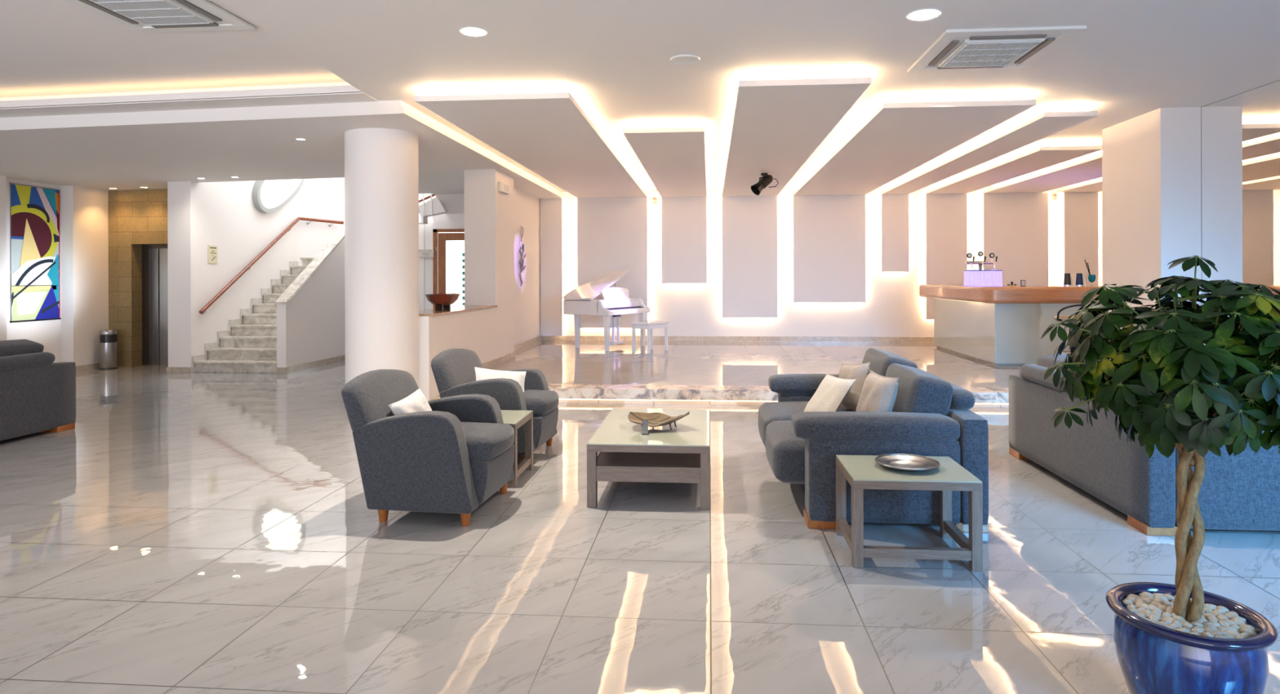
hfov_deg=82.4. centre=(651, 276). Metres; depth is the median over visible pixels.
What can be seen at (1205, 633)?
pebble
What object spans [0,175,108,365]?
wall
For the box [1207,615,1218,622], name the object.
pebble
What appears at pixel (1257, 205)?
wall panel
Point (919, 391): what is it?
cushion
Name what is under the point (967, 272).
beer glass
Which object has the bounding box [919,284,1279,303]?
countertop
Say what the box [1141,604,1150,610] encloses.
pebble
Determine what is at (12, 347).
cushion
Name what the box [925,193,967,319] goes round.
wall panel
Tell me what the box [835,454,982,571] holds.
side table
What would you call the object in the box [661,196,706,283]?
wall panel
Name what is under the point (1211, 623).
pebble
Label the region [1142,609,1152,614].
pebble
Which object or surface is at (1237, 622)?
pebble
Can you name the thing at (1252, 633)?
pebble
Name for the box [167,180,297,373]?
wall
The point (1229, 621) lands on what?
pebble
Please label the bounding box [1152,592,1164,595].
pebble
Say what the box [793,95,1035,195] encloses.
ceiling panel
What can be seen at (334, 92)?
trim
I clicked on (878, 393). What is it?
cushion
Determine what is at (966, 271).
beer glass
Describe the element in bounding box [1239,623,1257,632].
pebble
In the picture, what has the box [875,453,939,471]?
metal plate
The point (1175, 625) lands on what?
pebble
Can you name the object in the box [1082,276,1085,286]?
tumbler
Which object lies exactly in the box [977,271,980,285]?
beer glass
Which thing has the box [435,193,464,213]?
wall
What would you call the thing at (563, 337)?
baseboard
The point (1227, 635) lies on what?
pebble
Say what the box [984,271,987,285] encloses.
beer glass
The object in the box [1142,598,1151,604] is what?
pebble
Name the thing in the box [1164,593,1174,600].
pebble
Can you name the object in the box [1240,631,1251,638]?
pebble
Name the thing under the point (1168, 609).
pebble
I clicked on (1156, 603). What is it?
pebble
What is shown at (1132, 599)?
pebble
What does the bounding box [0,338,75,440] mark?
sofa
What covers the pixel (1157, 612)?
pebble
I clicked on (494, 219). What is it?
wall
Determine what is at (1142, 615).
pebble
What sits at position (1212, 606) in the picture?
pebble
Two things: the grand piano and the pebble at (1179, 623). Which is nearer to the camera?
the pebble at (1179, 623)
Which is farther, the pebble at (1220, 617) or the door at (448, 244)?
the door at (448, 244)
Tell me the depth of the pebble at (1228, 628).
2.12 m
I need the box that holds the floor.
[0,360,1279,693]
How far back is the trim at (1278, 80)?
7.01 m
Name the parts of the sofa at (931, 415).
arm, leg, arm, frame, leg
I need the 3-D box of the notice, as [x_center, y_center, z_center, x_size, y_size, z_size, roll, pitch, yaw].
[-6.593,-0.335,10.998,0.014,0.270,0.200,0,0,5]
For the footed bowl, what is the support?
on the countertop at (432, 312)
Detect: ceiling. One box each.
[0,0,1279,192]
[0,100,562,199]
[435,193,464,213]
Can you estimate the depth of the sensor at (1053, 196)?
13.16 m
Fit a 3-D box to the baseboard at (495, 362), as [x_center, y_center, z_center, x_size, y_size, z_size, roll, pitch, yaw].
[-2.204,1.251,10.804,0.285,0.253,6.290,0,0,5]
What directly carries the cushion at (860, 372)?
on the sofa at (931, 415)
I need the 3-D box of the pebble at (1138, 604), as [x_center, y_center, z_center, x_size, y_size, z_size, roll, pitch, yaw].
[1.532,1.030,2.285,0.042,0.028,0.042,0,0,-1]
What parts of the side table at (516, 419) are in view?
leg, glass, frame, leg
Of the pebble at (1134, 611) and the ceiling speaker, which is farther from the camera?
the ceiling speaker
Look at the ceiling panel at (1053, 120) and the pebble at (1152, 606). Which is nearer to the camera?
the pebble at (1152, 606)
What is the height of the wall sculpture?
1.011 m
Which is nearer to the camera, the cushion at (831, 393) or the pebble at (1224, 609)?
the pebble at (1224, 609)
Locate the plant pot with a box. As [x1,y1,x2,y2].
[1105,582,1278,693]
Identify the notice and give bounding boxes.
[207,244,217,263]
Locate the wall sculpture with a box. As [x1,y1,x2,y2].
[519,226,526,286]
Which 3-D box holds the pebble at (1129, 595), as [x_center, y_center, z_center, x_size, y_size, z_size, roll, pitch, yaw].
[1.546,1.029,2.336,0.041,0.029,0.042,0,0,-39]
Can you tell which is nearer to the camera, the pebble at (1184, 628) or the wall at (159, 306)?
the pebble at (1184, 628)
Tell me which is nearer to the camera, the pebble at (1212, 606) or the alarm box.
the pebble at (1212, 606)
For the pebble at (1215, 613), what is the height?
0.029 m
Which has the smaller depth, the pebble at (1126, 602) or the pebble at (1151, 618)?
the pebble at (1151, 618)
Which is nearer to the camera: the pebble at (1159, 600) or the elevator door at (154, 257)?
the pebble at (1159, 600)
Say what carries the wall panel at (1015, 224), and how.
attached to the wall at (894, 306)
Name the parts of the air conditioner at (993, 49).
grille frame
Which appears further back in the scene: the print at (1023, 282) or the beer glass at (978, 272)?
the beer glass at (978, 272)
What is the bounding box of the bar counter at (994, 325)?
[919,284,1279,365]
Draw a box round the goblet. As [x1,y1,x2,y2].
[1084,259,1095,286]
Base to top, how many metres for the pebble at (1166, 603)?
0.023 m
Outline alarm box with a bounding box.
[497,182,509,194]
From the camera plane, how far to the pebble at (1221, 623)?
2.15 m
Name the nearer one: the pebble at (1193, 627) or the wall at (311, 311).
the pebble at (1193, 627)
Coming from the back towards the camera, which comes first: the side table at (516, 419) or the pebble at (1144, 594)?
the side table at (516, 419)
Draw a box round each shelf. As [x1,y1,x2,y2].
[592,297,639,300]
[595,451,700,483]
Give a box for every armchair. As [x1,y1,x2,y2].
[341,368,514,526]
[431,348,558,460]
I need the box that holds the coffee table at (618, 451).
[586,408,710,510]
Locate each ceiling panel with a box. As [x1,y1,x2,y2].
[415,88,647,197]
[622,123,706,196]
[721,73,871,195]
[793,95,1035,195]
[881,106,1097,194]
[926,142,1102,193]
[983,119,1279,193]
[1057,132,1279,192]
[1242,152,1279,182]
[1242,175,1279,190]
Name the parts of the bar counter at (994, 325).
glass panel, glass panel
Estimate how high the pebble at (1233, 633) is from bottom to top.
0.027 m
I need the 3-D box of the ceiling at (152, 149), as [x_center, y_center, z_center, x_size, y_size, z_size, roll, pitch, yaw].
[-5.529,-1.622,10.566,7.110,0.581,7.290,0,0,5]
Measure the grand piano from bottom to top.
1.327 m
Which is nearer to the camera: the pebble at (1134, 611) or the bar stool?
the pebble at (1134, 611)
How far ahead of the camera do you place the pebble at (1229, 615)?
2.20 m
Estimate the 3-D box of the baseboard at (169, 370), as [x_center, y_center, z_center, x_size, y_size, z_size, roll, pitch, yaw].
[-6.814,1.348,10.546,0.365,0.085,0.015,0,0,5]
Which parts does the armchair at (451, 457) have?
backrest, leg, arm, leg, arm, leg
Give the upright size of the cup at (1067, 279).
0.176 m
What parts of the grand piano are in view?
leg, lid, leg, lyre post, lyre post, leg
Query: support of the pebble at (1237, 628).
on the potting soil
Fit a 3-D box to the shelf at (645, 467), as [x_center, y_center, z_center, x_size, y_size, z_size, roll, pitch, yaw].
[0.028,1.171,4.906,0.714,0.090,1.159,0,0,5]
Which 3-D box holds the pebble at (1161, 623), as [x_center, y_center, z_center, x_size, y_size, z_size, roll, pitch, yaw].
[1.509,1.030,2.152,0.028,0.030,0.043,0,0,-41]
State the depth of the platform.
10.18 m
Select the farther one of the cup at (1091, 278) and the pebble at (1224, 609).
the cup at (1091, 278)
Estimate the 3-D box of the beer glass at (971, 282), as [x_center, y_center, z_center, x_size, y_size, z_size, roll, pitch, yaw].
[4.596,0.025,10.489,0.049,0.215,0.048,0,0,5]
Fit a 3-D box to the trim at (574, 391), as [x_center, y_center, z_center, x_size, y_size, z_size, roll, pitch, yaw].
[6.651,1.239,7.451,17.930,0.112,0.330,0,0,5]
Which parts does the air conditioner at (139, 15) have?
grille frame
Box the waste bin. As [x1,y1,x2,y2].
[98,328,117,369]
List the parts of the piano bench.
leg, leg, seat, leg, leg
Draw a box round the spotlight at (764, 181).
[751,173,778,195]
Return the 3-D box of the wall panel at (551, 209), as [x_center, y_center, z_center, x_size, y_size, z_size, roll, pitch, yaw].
[-1.888,-0.178,13.883,0.415,2.602,0.100,0,0,5]
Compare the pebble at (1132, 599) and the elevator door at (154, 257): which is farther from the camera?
the elevator door at (154, 257)
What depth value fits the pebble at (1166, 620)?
2.16 m
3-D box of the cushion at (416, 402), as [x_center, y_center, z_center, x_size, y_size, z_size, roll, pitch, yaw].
[-1.420,0.820,4.377,0.159,0.272,0.310,0,0,19]
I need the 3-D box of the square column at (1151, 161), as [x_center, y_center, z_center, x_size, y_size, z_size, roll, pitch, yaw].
[5.128,-0.134,7.542,0.367,2.980,1.050,0,0,5]
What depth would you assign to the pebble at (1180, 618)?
2.18 m
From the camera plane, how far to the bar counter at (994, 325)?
9.72 m
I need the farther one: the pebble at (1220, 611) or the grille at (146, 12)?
the grille at (146, 12)
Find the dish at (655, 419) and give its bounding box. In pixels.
[627,411,689,429]
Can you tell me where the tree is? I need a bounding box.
[1040,255,1279,622]
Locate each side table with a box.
[500,409,533,488]
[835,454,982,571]
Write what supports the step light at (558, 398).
attached to the platform
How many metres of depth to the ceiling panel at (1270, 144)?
8.88 m
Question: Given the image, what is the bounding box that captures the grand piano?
[563,269,650,351]
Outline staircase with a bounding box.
[191,248,434,373]
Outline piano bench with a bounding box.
[631,320,668,353]
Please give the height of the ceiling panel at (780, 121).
0.119 m
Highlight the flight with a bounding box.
[418,193,448,224]
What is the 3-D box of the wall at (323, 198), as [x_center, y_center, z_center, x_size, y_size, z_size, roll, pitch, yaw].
[-4.493,-1.216,13.549,4.500,5.200,0.900,0,0,5]
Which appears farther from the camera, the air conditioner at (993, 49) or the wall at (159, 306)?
the wall at (159, 306)
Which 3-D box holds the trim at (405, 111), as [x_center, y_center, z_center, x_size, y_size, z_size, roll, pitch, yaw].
[-1.978,-1.519,10.215,0.025,0.068,7.148,0,0,5]
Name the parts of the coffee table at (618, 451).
leg, glass, frame, leg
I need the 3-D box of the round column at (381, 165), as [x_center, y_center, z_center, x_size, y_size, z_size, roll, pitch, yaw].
[-2.792,-0.056,7.595,0.736,2.870,0.736,0,0,5]
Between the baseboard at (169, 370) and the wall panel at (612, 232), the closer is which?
the baseboard at (169, 370)
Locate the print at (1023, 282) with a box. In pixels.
[1021,280,1025,285]
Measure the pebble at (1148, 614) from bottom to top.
0.029 m
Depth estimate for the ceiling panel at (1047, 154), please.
10.02 m
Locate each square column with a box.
[1102,106,1201,359]
[1200,106,1242,345]
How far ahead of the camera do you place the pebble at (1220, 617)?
2.19 m
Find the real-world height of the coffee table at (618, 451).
0.380 m
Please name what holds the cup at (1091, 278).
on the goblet
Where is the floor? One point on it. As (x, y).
(195, 532)
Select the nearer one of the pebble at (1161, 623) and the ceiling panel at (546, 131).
the pebble at (1161, 623)
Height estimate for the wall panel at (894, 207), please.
1.444 m
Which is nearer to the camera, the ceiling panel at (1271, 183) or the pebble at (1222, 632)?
the pebble at (1222, 632)
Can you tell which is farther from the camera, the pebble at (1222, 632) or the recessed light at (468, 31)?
the recessed light at (468, 31)
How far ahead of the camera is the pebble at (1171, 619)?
2.19 m
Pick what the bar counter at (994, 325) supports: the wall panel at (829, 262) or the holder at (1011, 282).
the holder at (1011, 282)
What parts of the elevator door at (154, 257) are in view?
door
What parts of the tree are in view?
trunk stem, trunk stem, trunk stem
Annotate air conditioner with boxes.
[64,0,254,32]
[906,25,1086,72]
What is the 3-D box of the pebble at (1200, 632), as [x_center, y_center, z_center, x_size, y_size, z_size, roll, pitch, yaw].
[1.582,1.030,2.112,0.032,0.026,0.031,0,0,-16]
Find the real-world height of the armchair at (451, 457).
0.805 m
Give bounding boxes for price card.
[1020,280,1025,286]
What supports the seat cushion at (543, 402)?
on the armchair at (453, 370)
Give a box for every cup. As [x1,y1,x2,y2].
[1063,273,1071,286]
[1075,273,1083,286]
[1088,275,1095,282]
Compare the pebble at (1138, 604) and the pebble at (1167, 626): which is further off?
the pebble at (1138, 604)
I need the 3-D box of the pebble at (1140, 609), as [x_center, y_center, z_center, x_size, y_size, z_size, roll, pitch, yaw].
[1.509,1.030,2.247,0.043,0.022,0.032,0,0,-29]
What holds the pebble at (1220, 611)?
on the potting soil
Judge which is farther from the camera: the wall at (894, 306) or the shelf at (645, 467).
the wall at (894, 306)
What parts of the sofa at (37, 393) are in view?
leg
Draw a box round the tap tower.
[965,251,997,270]
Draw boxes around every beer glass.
[964,271,966,285]
[966,271,969,285]
[969,271,973,285]
[973,271,977,285]
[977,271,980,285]
[980,271,984,285]
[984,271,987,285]
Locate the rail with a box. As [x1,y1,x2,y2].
[964,270,1002,271]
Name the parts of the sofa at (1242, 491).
leg, frame, leg, arm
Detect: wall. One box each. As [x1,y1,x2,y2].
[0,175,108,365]
[108,188,167,366]
[159,306,159,347]
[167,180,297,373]
[275,225,345,373]
[296,177,464,310]
[418,168,540,400]
[424,193,436,203]
[562,186,1279,337]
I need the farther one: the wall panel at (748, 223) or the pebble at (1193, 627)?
the wall panel at (748, 223)
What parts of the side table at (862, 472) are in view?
leg, leg, frame, glass, leg, leg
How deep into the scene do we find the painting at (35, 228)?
10.31 m
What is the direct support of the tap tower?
on the bar counter at (994, 325)
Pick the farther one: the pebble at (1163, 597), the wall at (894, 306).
the wall at (894, 306)
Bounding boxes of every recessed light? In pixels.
[458,26,488,36]
[905,8,942,21]
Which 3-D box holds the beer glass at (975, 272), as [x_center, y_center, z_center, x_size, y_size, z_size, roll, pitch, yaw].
[4.646,0.025,10.485,0.049,0.215,0.048,0,0,5]
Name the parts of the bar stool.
seat, rail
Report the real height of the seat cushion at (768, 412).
0.325 m
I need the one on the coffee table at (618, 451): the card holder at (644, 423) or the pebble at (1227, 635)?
the card holder at (644, 423)
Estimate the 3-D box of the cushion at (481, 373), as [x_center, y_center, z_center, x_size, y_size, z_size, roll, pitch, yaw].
[-1.157,0.829,5.611,0.432,0.281,0.158,0,0,-23]
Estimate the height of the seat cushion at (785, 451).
0.325 m
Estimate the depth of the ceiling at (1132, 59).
5.43 m
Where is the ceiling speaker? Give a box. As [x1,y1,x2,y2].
[670,54,700,64]
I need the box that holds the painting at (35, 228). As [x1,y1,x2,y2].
[9,182,61,322]
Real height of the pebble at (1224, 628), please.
0.023 m
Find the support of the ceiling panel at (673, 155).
attached to the ceiling at (1132, 59)
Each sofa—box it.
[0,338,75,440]
[758,347,988,532]
[1008,352,1279,535]
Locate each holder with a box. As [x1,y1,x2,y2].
[641,420,648,435]
[1007,281,1016,286]
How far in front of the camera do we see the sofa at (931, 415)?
3.95 m
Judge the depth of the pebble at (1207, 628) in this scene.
2.12 m
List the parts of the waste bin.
lid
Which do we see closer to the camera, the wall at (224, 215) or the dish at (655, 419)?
the dish at (655, 419)
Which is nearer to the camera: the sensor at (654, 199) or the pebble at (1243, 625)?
the pebble at (1243, 625)
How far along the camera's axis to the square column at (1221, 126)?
6.99 m
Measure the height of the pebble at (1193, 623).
0.027 m
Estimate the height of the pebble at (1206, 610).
0.028 m
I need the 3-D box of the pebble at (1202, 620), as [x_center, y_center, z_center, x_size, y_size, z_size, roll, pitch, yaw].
[1.634,1.031,2.179,0.042,0.030,0.040,0,0,37]
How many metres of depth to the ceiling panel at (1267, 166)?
10.17 m
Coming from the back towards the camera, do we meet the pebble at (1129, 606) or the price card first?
the price card
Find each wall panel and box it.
[540,198,562,336]
[577,196,647,328]
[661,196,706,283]
[721,195,777,317]
[792,194,866,302]
[880,194,909,271]
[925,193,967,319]
[982,192,1048,285]
[1063,191,1098,285]
[1242,190,1273,285]
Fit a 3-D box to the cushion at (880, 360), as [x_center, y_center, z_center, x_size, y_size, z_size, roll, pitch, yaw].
[1.642,0.761,5.161,0.317,0.468,0.721,0,0,5]
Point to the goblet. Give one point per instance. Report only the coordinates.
(1091, 278)
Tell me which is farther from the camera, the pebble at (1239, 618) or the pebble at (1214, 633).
the pebble at (1239, 618)
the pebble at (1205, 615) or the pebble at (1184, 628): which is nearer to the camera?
the pebble at (1184, 628)
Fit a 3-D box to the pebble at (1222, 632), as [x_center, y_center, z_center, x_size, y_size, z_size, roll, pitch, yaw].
[1.643,1.032,2.109,0.032,0.028,0.029,0,0,3]
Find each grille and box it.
[90,0,209,26]
[941,40,1040,67]
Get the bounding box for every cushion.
[0,338,44,356]
[388,387,431,415]
[461,422,514,462]
[474,366,526,391]
[523,389,558,417]
[758,401,855,447]
[764,420,804,484]
[803,373,855,412]
[838,361,870,410]
[855,370,898,412]
[862,347,918,376]
[885,363,953,416]
[1035,352,1084,369]
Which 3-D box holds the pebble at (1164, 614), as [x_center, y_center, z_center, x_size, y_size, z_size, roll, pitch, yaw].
[1.559,1.029,2.214,0.032,0.026,0.032,0,0,10]
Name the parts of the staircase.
skirting, skirting, skirting, skirting, skirting, skirting, skirting, skirting, skirting, skirting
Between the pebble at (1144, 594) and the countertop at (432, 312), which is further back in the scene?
the countertop at (432, 312)
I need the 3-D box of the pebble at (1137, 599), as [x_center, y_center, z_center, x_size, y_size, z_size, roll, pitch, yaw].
[1.546,1.029,2.305,0.042,0.028,0.043,0,0,3]
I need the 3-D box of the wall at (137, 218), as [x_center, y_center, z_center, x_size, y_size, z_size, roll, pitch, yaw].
[-7.669,-0.057,11.419,1.500,2.900,0.250,0,0,5]
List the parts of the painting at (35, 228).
rod, rod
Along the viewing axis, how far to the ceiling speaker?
5.40 m
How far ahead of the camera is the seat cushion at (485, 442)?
4.21 m
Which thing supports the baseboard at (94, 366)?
attached to the wall at (74, 337)
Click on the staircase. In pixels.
(251, 346)
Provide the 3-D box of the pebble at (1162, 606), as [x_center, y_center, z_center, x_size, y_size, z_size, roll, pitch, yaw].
[1.588,1.032,2.267,0.032,0.024,0.042,0,0,40]
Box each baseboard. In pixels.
[75,362,99,371]
[166,367,191,373]
[429,336,542,400]
[542,335,933,342]
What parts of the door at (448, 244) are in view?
pane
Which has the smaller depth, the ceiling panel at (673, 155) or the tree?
the tree
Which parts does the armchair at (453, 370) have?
backrest, arm, arm, leg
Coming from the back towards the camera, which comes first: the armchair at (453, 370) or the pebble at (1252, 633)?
the armchair at (453, 370)
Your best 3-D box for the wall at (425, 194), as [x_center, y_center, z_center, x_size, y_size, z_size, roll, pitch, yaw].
[-5.252,-2.564,12.255,3.200,2.700,3.600,0,0,5]
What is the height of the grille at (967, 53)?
0.008 m
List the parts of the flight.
rail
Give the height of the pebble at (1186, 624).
0.031 m
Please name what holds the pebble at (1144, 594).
on the potting soil
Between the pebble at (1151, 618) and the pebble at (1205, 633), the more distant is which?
the pebble at (1151, 618)
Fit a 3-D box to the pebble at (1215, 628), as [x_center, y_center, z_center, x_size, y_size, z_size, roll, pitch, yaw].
[1.635,1.032,2.131,0.042,0.027,0.043,0,0,-17]
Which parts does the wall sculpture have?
stem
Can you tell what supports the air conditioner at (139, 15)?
attached to the ceiling at (1132, 59)
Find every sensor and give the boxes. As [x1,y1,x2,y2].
[652,197,657,204]
[1051,194,1057,199]
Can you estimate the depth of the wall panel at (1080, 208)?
13.07 m
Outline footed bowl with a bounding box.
[424,293,461,310]
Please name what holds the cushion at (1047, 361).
on the sofa at (1242, 491)
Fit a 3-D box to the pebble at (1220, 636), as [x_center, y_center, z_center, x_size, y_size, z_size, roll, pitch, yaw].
[1.622,1.032,2.067,0.032,0.028,0.046,0,0,-25]
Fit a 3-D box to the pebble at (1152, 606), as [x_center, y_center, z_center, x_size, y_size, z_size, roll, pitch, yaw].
[1.552,1.028,2.248,0.043,0.032,0.038,0,0,-25]
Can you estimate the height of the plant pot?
0.362 m
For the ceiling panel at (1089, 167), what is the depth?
10.70 m
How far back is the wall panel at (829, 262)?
13.42 m
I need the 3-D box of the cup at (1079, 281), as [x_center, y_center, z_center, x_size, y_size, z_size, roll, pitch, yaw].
[5.753,0.041,9.825,0.094,0.176,0.094,0,0,5]
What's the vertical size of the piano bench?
0.490 m
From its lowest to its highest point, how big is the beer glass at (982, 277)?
0.215 m
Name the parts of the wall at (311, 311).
skirting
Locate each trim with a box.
[0,82,378,117]
[400,106,561,197]
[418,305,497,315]
[547,383,1008,403]
[1200,80,1279,229]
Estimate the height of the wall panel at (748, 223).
2.283 m
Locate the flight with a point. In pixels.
(434, 206)
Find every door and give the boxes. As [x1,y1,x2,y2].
[142,244,168,364]
[432,228,464,308]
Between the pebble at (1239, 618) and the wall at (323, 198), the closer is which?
the pebble at (1239, 618)
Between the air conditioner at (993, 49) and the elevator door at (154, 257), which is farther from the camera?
the elevator door at (154, 257)
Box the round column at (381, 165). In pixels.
[344,128,418,413]
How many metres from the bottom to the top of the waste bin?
0.592 m
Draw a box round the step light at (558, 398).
[558,398,1008,404]
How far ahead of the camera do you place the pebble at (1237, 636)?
2.07 m
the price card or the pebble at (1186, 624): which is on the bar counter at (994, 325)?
the price card
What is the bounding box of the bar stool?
[1053,304,1092,353]
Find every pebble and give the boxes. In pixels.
[1121,599,1133,605]
[1124,596,1137,603]
[1126,594,1142,599]
[1127,604,1137,609]
[1128,608,1138,613]
[1134,598,1149,604]
[1134,601,1148,608]
[1135,612,1146,617]
[1137,607,1146,612]
[1138,591,1154,599]
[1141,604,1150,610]
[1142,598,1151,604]
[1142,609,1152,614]
[1146,612,1162,621]
[1148,604,1164,614]
[1148,614,1159,622]
[1150,600,1160,606]
[1151,609,1161,617]
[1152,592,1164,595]
[1153,597,1164,604]
[1154,594,1168,601]
[1155,621,1168,626]
[1157,604,1166,611]
[1160,612,1172,617]
[1161,618,1173,623]
[1162,600,1173,606]
[1162,616,1175,621]
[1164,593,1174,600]
[1164,625,1175,629]
[1165,606,1173,613]
[1168,622,1180,628]
[1172,615,1185,622]
[1173,619,1182,627]
[1179,626,1191,632]
[1181,621,1193,628]
[1190,621,1204,626]
[1191,626,1204,631]
[1191,627,1204,635]
[1197,617,1207,623]
[1202,613,1215,618]
[1202,621,1220,626]
[1203,607,1213,613]
[1203,624,1217,631]
[1203,626,1214,633]
[1203,631,1213,637]
[1205,603,1217,610]
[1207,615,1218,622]
[1210,630,1222,636]
[1211,611,1223,617]
[1213,608,1224,613]
[1214,634,1226,638]
[1215,626,1227,631]
[1216,605,1229,613]
[1216,629,1227,634]
[1217,614,1228,620]
[1217,620,1230,626]
[1221,625,1237,631]
[1222,618,1235,624]
[1222,633,1235,638]
[1223,612,1238,619]
[1225,630,1240,636]
[1228,623,1240,633]
[1231,616,1246,622]
[1232,619,1245,626]
[1234,634,1245,638]
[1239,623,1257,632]
[1240,627,1257,635]
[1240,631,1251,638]
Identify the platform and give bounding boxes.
[487,340,1021,408]
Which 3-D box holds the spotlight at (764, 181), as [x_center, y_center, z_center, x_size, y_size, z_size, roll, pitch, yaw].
[1.633,-1.334,10.580,0.396,0.321,0.173,0,0,-22]
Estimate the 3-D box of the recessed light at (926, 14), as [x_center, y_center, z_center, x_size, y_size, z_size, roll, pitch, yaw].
[1.679,-1.611,4.503,0.212,0.006,0.212,0,0,5]

